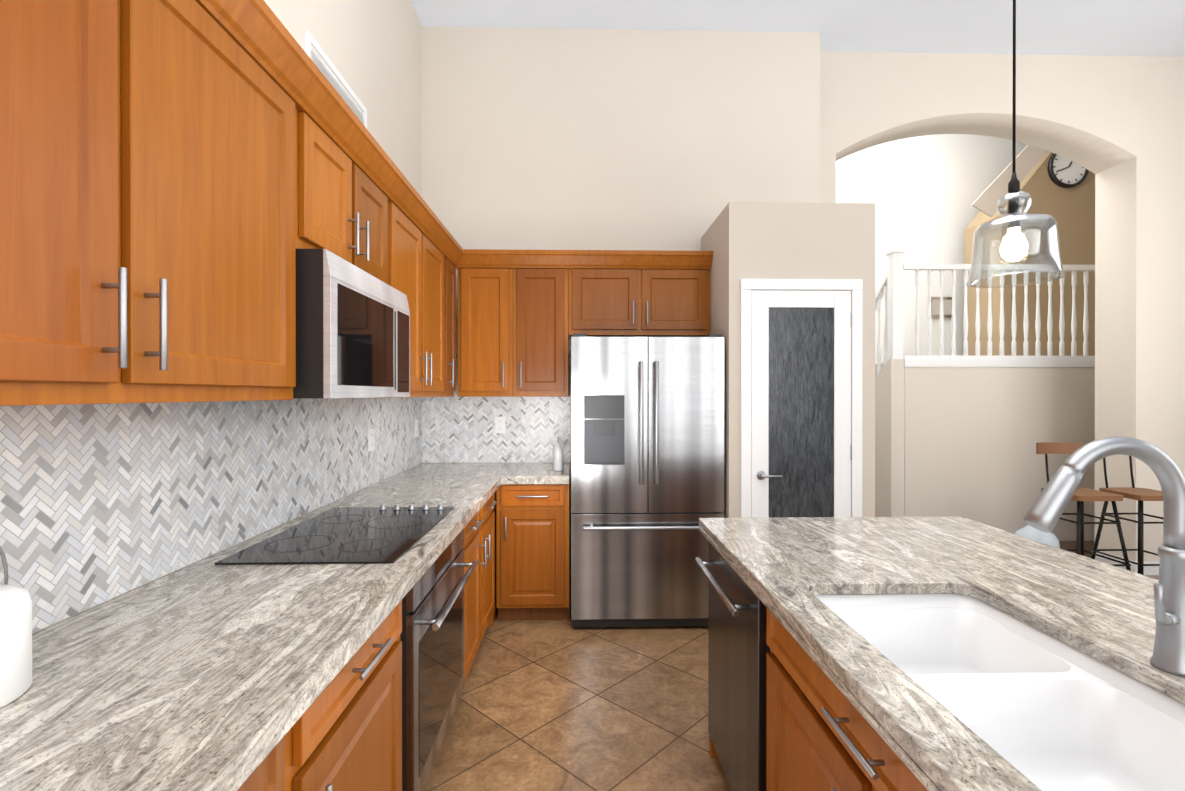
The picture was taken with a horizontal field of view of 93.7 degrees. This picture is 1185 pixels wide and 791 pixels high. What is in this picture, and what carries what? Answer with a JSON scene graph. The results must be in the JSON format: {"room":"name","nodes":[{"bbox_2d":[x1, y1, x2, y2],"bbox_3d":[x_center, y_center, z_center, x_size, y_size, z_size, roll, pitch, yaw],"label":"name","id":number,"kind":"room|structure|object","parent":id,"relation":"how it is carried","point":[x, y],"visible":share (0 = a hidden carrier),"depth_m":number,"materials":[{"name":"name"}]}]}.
{"room":"kitchen","nodes":[
{"label":"kitchen","id":0,"kind":"room"},
{"bbox_2d":[0,0,421,633],"bbox_3d":[-1.218,-0.610,0.791,0.155,4.030,6.790,0,0,-1],"label":"wall","id":1,"kind":"structure","parent":0,"point":[40,494],"depth_m":1.69,"materials":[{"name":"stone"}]},
{"bbox_2d":[0,0,295,405],"bbox_3d":[-0.967,-0.426,0.983,0.352,0.880,1.238,0,0,-1],"label":"upper cabinet","id":2,"kind":"object","parent":1,"relation":"attached to","point":[147,210],"visible":1,"depth_m":1.02,"materials":[{"name":"brown wood"}]},
{"bbox_2d":[195,0,466,267],"bbox_3d":[-0.822,-0.888,1.399,0.073,0.107,4.549,0,0,-1],"label":"crown molding","id":3,"kind":"structure","parent":2,"relation":"attached to","point":[260,35],"depth_m":1.66,"materials":[{"name":"brown wood"}]},
{"bbox_2d":[0,397,421,630],"bbox_3d":[-1.159,0.242,1.458,0.003,0.488,5.016,0,0,-1],"label":"backsplash","id":4,"kind":"structure","parent":1,"relation":"attached to","point":[173,483],"depth_m":1.49,"materials":[{"name":"grey tile"}]},
{"bbox_2d":[305,29,366,128],"bbox_3d":[-1.181,-1.300,2.596,0.012,0.400,0.640,0,0,-1],"label":"air vent","id":5,"kind":"object","parent":1,"relation":"in","point":[319,58],"visible":0.15,"depth_m":2.54,"materials":[{"name":"white plastic"}]},
{"bbox_2d":[295,108,387,283],"bbox_3d":[-0.991,-0.649,1.982,0.352,0.438,0.758,0,0,-1],"label":"upper cabinet","id":6,"kind":"object","parent":1,"relation":"attached to","point":[341,205],"visible":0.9,"depth_m":1.86,"materials":[{"name":"brown wood"}]},
{"bbox_2d":[293,249,409,398],"bbox_3d":[-0.967,-0.209,1.984,0.400,0.434,0.756,0,0,-1],"label":"over-the-range microwave","id":7,"kind":"object","parent":6,"relation":"attached to","point":[352,331],"visible":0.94,"depth_m":1.72,"materials":[{"name":"silver metal"}]},
{"bbox_2d":[368,429,373,451],"bbox_3d":[-1.189,0.239,2.990,0.007,0.118,0.072,0,0,-1],"label":"electrical outlet plate","id":8,"kind":"object","parent":1,"relation":"attached to","point":[370,439],"visible":1,"depth_m":2.97,"materials":[{"name":"white plastic"}]},
{"bbox_2d":[386,202,443,397],"bbox_3d":[-1.012,-0.431,2.852,0.352,0.880,0.978,0,0,-1],"label":"upper cabinet","id":9,"kind":"object","parent":1,"relation":"attached to","point":[415,265],"visible":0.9,"depth_m":2.81,"materials":[{"name":"brown wood"}]},
{"bbox_2d":[415,420,417,436],"bbox_3d":[-1.209,0.227,3.819,0.007,0.118,0.072,0,0,-1],"label":"electrical outlet plate","id":10,"kind":"object","parent":1,"relation":"attached to","point":[416,428],"visible":1,"depth_m":3.81,"materials":[{"name":"white plastic"}]},
{"bbox_2d":[442,258,455,396],"bbox_3d":[-1.027,-0.432,3.496,0.352,0.880,0.307,0,0,-1],"label":"upper cabinet","id":11,"kind":"object","parent":1,"relation":"attached to","point":[449,328],"visible":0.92,"depth_m":3.49,"materials":[{"name":"brown wood"}]},
{"bbox_2d":[421,26,819,462],"bbox_3d":[0.214,-0.619,4.109,2.875,4.030,0.224,0,0,-1],"label":"wall","id":12,"kind":"structure","parent":0,"point":[588,139],"depth_m":3.99,"materials":[{"name":"beige paint"}]},
{"bbox_2d":[458,268,512,396],"bbox_3d":[-0.713,-0.433,3.797,0.364,0.880,0.352,0,0,-1],"label":"upper cabinet","id":13,"kind":"object","parent":12,"relation":"attached to","point":[485,332],"visible":0.88,"depth_m":3.67,"materials":[{"name":"brown wood"}]},
{"bbox_2d":[422,394,569,462],"bbox_3d":[-0.689,0.236,3.978,1.053,0.488,0.001,0,0,-1],"label":"backsplash","id":14,"kind":"structure","parent":12,"relation":"attached to","point":[548,424],"depth_m":3.98,"materials":[{"name":"tile"}]},
{"bbox_2d":[495,417,504,432],"bbox_3d":[-0.661,0.211,3.975,0.072,0.118,0.007,0,0,-1],"label":"outlet","id":15,"kind":"object","parent":14,"relation":"attached to","point":[499,424],"visible":1,"depth_m":3.97,"materials":[{"name":"white plastic"}]},
{"bbox_2d":[513,269,568,396],"bbox_3d":[-0.347,-0.433,3.806,0.364,0.880,0.352,0,0,-1],"label":"upper cabinet","id":16,"kind":"object","parent":12,"relation":"attached to","point":[540,339],"visible":0.92,"depth_m":3.68,"materials":[{"name":"brown wood"}]},
{"bbox_2d":[568,269,709,338],"bbox_3d":[0.311,-0.638,3.821,0.948,0.470,0.352,0,0,-1],"label":"upper cabinet","id":17,"kind":"object","parent":12,"relation":"attached to","point":[638,302],"visible":0.98,"depth_m":3.69,"materials":[{"name":"brown wood"}]},
{"bbox_2d":[467,249,712,269],"bbox_3d":[-0.017,-0.894,3.657,1.610,0.107,0.073,0,0,-1],"label":"crown molding","id":18,"kind":"structure","parent":17,"relation":"attached to","point":[476,258],"depth_m":3.64,"materials":[{"name":"brown wood"}]},
{"bbox_2d":[701,202,874,517],"bbox_3d":[1.228,0.130,3.650,0.870,2.535,0.752,0,0,-1],"label":"wall","id":19,"kind":"structure","parent":0,"point":[773,240],"depth_m":3.27,"materials":[{"name":"beige paint"}]},
{"bbox_2d":[740,279,862,517],"bbox_3d":[1.227,0.358,3.265,0.719,2.080,0.018,0,0,-1],"label":"door frame","id":20,"kind":"structure","parent":19,"relation":"attached to","point":[748,286],"depth_m":3.26,"materials":[{"name":"white paint"}]},
{"bbox_2d":[751,290,851,517],"bbox_3d":[1.230,0.387,3.243,0.593,2.007,0.059,0,0,-1],"label":"door","id":21,"kind":"structure","parent":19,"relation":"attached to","point":[801,452],"depth_m":3.27,"materials":[{"name":"white paint"}]},
{"bbox_2d":[424,575,1158,790],"bbox_3d":[2.779,1.455,0.892,8.150,0.100,6.790,0,0,-1],"label":"floor","id":22,"kind":"structure","parent":0,"point":[554,705],"depth_m":2.45,"materials":[{"name":"brown tile"}]},
{"bbox_2d":[237,736,284,790],"bbox_3d":[-0.810,0.973,0.665,0.652,0.864,0.628,0,0,-1],"label":"base cabinet","id":23,"kind":"object","parent":22,"relation":"on","point":[268,774],"visible":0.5,"depth_m":0.92,"materials":[{"name":"brown wood"}]},
{"bbox_2d":[284,600,401,790],"bbox_3d":[-0.825,0.972,1.295,0.652,0.864,0.628,0,0,-1],"label":"base cabinet","id":24,"kind":"object","parent":22,"relation":"on","point":[344,732],"visible":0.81,"depth_m":1.27,"materials":[{"name":"brown wood"}]},
{"bbox_2d":[463,510,486,683],"bbox_3d":[-0.856,0.968,2.615,0.652,0.864,0.488,0,0,-1],"label":"base cabinet","id":25,"kind":"object","parent":22,"relation":"on","point":[471,546],"visible":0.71,"depth_m":2.64,"materials":[{"name":"brown wood"}]},
{"bbox_2d":[477,492,497,639],"bbox_3d":[-0.868,0.967,3.104,0.652,0.864,0.488,0,0,-1],"label":"base cabinet","id":26,"kind":"object","parent":22,"relation":"on","point":[486,529],"visible":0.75,"depth_m":3.06,"materials":[{"name":"brown wood"}]},
{"bbox_2d":[487,491,497,626],"bbox_3d":[-0.910,0.965,3.661,0.594,0.864,0.623,0,0,-1],"label":"cabinet filler","id":27,"kind":"object","parent":22,"relation":"on","point":[493,617],"visible":0.07,"depth_m":3.49,"materials":[{"name":"brown wood"}]},
{"bbox_2d":[496,473,570,619],"bbox_3d":[-0.370,0.965,3.659,0.444,0.864,0.652,0,0,-1],"label":"base cabinet","id":28,"kind":"object","parent":22,"relation":"on","point":[533,537],"visible":0.98,"depth_m":3.38,"materials":[{"name":"brown wood"}]},
{"bbox_2d":[571,333,723,626],"bbox_3d":[0.321,0.515,3.605,0.909,1.765,0.763,0,0,-1],"label":"fridge","id":29,"kind":"object","parent":22,"relation":"on","point":[647,453],"visible":0.83,"depth_m":3.29,"materials":[{"name":"silver metal"}]},
{"bbox_2d":[709,734,717,757],"bbox_3d":[0.768,0.969,2.168,0.620,0.864,0.030,0,0,-1],"label":"island end panel","id":30,"kind":"object","parent":22,"relation":"on","point":[712,752],"visible":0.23,"depth_m":2.15,"materials":[{"name":"brown wood"}]},
{"bbox_2d":[695,541,769,790],"bbox_3d":[0.719,0.973,1.850,0.653,0.859,0.598,0,0,-1],"label":"dishwasher","id":31,"kind":"object","parent":22,"relation":"on","point":[738,648],"visible":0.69,"depth_m":1.75,"materials":[{"name":"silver metal"}]},
{"bbox_2d":[766,608,927,790],"bbox_3d":[0.777,0.972,0.999,0.658,0.864,1.101,0,0,-1],"label":"base cabinet","id":32,"kind":"object","parent":22,"relation":"on","point":[822,734],"visible":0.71,"depth_m":1.22,"materials":[{"name":"brown wood"}]},
{"bbox_2d":[699,517,1184,790],"bbox_3d":[0.988,0.515,0.688,1.060,0.050,3.067,0,0,-1],"label":"countertop","id":33,"kind":"structure","parent":32,"relation":"on","point":[786,569],"depth_m":1.39,"materials":[{"name":"grey stone"}]},
{"bbox_2d":[814,593,1184,790],"bbox_3d":[0.772,0.628,0.975,0.486,0.215,0.988,0,0,-1],"label":"undermount sink","id":34,"kind":"object","parent":33,"relation":"in","point":[1041,710],"visible":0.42,"depth_m":1.08,"materials":[{"name":"white ceramic"}]},
{"bbox_2d":[1023,436,1184,676],"bbox_3d":[0.924,0.281,0.988,0.305,0.416,0.070,0,0,-1],"label":"gooseneck pull-down faucet","id":35,"kind":"object","parent":33,"relation":"on","point":[1047,509],"visible":1,"depth_m":0.98,"materials":[{"name":"silver metal"}]},
{"bbox_2d":[1014,525,1059,547],"bbox_3d":[3.180,1.133,3.987,0.270,0.524,0.270,0,0,-1],"label":"jug","id":36,"kind":"object","parent":22,"relation":"on","point":[1040,537],"visible":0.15,"depth_m":3.97,"materials":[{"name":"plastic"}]},
{"bbox_2d":[1036,442,1130,570],"bbox_3d":[3.481,0.875,3.963,0.422,1.047,0.422,0,0,-1],"label":"stool","id":37,"kind":"object","parent":22,"relation":"on","point":[1080,496],"visible":0.58,"depth_m":3.89,"materials":[{"name":"brown wood"}]},
{"bbox_2d":[1091,456,1162,574],"bbox_3d":[3.921,0.875,3.974,0.422,1.047,0.422,0,0,-1],"label":"stool","id":38,"kind":"object","parent":22,"relation":"on","point":[1140,495],"visible":0.62,"depth_m":3.98,"materials":[{"name":"brown wood"}]},
{"bbox_3d":[-0.870,0.970,1.989,0.594,0.864,0.758,0,0,-1],"label":"base cabinet","id":39,"kind":"object","parent":22,"relation":"on","visible":0},
{"bbox_2d":[0,463,570,790],"bbox_3d":[-0.627,0.513,1.521,1.063,0.050,4.916,0,0,-1],"label":"countertop","id":40,"kind":"structure","parent":39,"relation":"on","point":[207,674],"depth_m":1.04,"materials":[{"name":"grey stone"}]},
{"bbox_2d":[0,546,31,707],"bbox_3d":[-1.012,0.353,0.874,0.184,0.272,0.184,0,0,-1],"label":"jar","id":41,"kind":"object","parent":40,"relation":"on","point":[15,642],"visible":1,"depth_m":0.89,"materials":[{"name":"white ceramic"}]},
{"bbox_2d":[215,504,453,564],"bbox_3d":[-0.840,0.472,1.993,0.510,0.027,0.780,0,0,-1],"label":"glass cooktop","id":42,"kind":"object","parent":40,"relation":"in","point":[382,534],"visible":1,"depth_m":1.86,"materials":[{"name":"black glass"}]},
{"bbox_2d":[553,437,562,470],"bbox_3d":[-0.221,0.373,3.569,0.066,0.218,0.074,0,0,-1],"label":"bottle","id":43,"kind":"object","parent":40,"relation":"on","point":[558,458],"visible":1,"depth_m":3.55,"materials":[{"name":"grey"}]},
{"bbox_2d":[400,528,477,790],"bbox_3d":[-0.771,0.891,1.991,0.604,0.692,0.716,0,0,-1],"label":"built-in oven","id":44,"kind":"object","parent":39,"relation":"in","point":[432,636],"visible":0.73,"depth_m":1.81,"materials":[{"name":"silver metal"}]},
{"bbox_2d":[410,0,1184,56],"bbox_3d":[2.775,-2.676,1.053,8.150,0.100,7.135,0,0,-1],"label":"ceiling","id":45,"kind":"structure","parent":0,"point":[1109,27],"depth_m":3.90,"materials":[{"name":"paint"}]},
{"bbox_2d":[966,0,1065,287],"bbox_3d":[0.994,-1.448,1.307,0.188,2.354,0.188,0,0,-1],"label":"pendant light","id":46,"kind":"object","parent":45,"relation":"hanging from","point":[1014,246],"visible":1,"depth_m":1.30,"materials":[{"name":"clear glass"}]},
{"bbox_2d":[875,355,904,516],"bbox_3d":[2.882,0.500,6.149,0.127,1.780,1.740,0,0,-1],"label":"wall","id":47,"kind":"structure","parent":0,"point":[889,431],"depth_m":5.29,"materials":[{"name":"beige paint"}]},
{"bbox_2d":[875,281,882,377],"bbox_3d":[2.892,-0.171,6.175,0.090,2.436,1.586,0,0,-1],"label":"stair railing","id":48,"kind":"object","parent":47,"relation":"on","point":[879,294],"depth_m":5.60,"materials":[{"name":"white paint"}]},
{"bbox_2d":[836,134,1027,363],"bbox_3d":[3.706,-1.212,7.114,6.000,5.200,0.200,0,0,-1],"label":"wall","id":49,"kind":"structure","parent":0,"point":[923,193],"depth_m":7.02,"materials":[{"name":"white paint"}]},
{"bbox_2d":[931,297,951,317],"bbox_3d":[4.408,-1.112,7.016,0.320,0.260,0.027,0,0,-1],"label":"framed picture","id":50,"kind":"object","parent":49,"relation":"attached to","point":[935,307],"visible":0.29,"depth_m":7.00,"materials":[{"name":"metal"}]},
{"bbox_2d":[875,363,1094,540],"bbox_3d":[4.798,0.531,5.768,3.680,1.720,0.888,0,0,-1],"label":"wall","id":51,"kind":"structure","parent":0,"point":[974,436],"depth_m":5.30,"materials":[{"name":"beige paint"}]},
{"bbox_2d":[883,249,1094,365],"bbox_3d":[4.732,-0.841,5.369,3.791,1.092,0.130,0,0,-1],"label":"stair railing","id":52,"kind":"object","parent":51,"relation":"on","point":[890,289],"depth_m":5.33,"materials":[{"name":"white paint"}]},
{"bbox_2d":[904,360,1094,366],"bbox_3d":[4.804,-0.306,5.315,3.690,0.067,0.014,0,0,-1],"label":"trim","id":53,"kind":"structure","parent":51,"relation":"attached to","point":[999,363],"depth_m":5.29,"materials":[{"name":"white paint"}]},
{"bbox_2d":[820,51,1184,561],"bbox_3d":[4.206,-0.620,4.489,5.125,4.030,0.345,0,0,-1],"label":"wall","id":54,"kind":"structure","parent":0,"point":[1115,125],"depth_m":4.32,"materials":[{"name":"beige paint"}]},
{"bbox_2d":[1095,551,1159,574],"bbox_3d":[5.489,1.345,4.525,2.559,0.100,0.369,0,0,-1],"label":"baseboard","id":55,"kind":"structure","parent":54,"relation":"attached to","point":[1151,570],"depth_m":4.32,"materials":[{"name":"white paint"}]},
{"bbox_2d":[964,144,1094,355],"bbox_3d":[5.425,-1.211,6.540,2.390,5.200,0.630,0,0,-1],"label":"wall","id":56,"kind":"structure","parent":0,"point":[1071,210],"depth_m":6.25,"materials":[{"name":"paint"}]},
{"bbox_2d":[1047,153,1088,187],"bbox_3d":[5.337,-2.560,6.225,0.450,0.450,0.045,0,0,-1],"label":"wall clock","id":57,"kind":"object","parent":56,"relation":"attached to","point":[1063,172],"visible":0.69,"depth_m":6.22,"materials":[{"name":"black plastic"}]},
{"bbox_2d":[1041,541,1093,557],"bbox_3d":[3.738,1.442,5.766,6.000,0.100,2.910,0,0,-1],"label":"baseboard","id":58,"kind":"structure","parent":0,"point":[1088,545],"depth_m":5.16,"materials":[{"name":"white wood"}]}
]}

